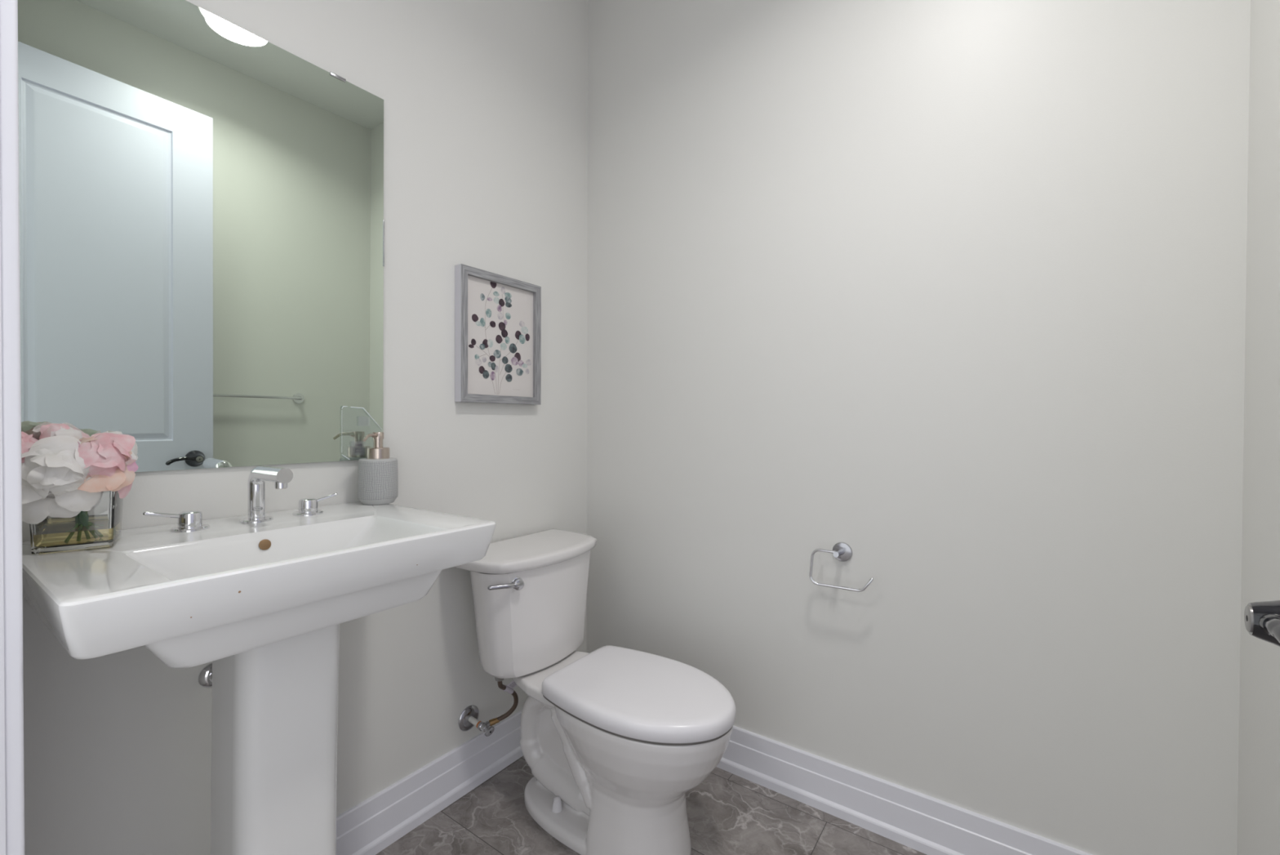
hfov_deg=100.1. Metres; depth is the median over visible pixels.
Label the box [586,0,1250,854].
wall
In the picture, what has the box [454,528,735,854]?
toilet
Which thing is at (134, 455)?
flower
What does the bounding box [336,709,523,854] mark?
baseboard
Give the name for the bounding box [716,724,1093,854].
baseboard
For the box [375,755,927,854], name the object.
floor
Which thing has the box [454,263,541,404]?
framed print
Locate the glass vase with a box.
[29,490,123,554]
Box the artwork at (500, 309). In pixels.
[467,275,533,396]
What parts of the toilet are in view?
flush lever, tank lid, tank, bowl, seat, seat lid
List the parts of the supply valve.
valve handle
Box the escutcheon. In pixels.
[197,662,212,687]
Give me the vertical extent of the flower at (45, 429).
0.190 m
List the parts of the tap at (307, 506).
plate, lever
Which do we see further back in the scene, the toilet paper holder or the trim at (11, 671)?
the toilet paper holder
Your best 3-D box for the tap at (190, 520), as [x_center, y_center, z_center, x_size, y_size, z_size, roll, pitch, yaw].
[-0.857,0.171,0.992,0.057,0.042,0.096,1,1,35]
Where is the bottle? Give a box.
[357,457,398,504]
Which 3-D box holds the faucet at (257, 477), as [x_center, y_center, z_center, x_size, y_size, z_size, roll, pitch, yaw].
[-0.745,0.135,1.069,0.153,0.114,0.057,1,1,35]
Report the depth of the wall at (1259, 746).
1.00 m
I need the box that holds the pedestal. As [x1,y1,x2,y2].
[210,623,339,854]
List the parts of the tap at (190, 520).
lever, plate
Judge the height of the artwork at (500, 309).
0.359 m
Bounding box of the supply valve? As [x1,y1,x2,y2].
[458,704,494,736]
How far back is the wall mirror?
1.08 m
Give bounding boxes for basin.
[22,501,496,668]
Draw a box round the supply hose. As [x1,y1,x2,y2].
[488,676,518,725]
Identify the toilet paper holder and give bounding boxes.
[808,542,873,591]
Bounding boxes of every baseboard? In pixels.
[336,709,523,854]
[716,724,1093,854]
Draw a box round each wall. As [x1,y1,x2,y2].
[22,0,588,854]
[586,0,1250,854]
[1236,0,1279,854]
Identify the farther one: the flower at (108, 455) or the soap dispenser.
the soap dispenser
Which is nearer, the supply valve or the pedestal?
the pedestal
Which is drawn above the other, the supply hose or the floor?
the supply hose
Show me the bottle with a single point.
(377, 477)
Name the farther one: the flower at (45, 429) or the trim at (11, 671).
the flower at (45, 429)
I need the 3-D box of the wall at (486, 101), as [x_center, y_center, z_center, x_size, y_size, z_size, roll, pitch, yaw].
[-0.690,-0.280,1.492,0.120,2.762,1.756,1,1,35]
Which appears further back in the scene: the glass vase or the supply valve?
the supply valve
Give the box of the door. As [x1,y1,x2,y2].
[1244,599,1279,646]
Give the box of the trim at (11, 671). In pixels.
[0,0,24,854]
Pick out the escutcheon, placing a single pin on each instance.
(205, 676)
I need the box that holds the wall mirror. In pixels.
[17,0,384,471]
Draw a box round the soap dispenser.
[357,431,398,504]
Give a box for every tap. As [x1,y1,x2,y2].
[142,510,209,532]
[293,493,337,515]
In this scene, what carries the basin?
on the pedestal
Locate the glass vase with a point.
(100, 526)
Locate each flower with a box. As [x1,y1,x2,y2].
[21,431,37,462]
[21,435,101,524]
[31,422,89,439]
[77,432,138,498]
[95,430,137,459]
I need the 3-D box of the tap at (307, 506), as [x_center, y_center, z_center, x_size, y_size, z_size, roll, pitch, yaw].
[-0.722,0.169,1.191,0.057,0.042,0.084,1,1,35]
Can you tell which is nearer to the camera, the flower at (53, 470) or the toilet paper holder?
the flower at (53, 470)
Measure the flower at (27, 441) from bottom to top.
0.176 m
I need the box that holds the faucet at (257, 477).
[239,465,293,523]

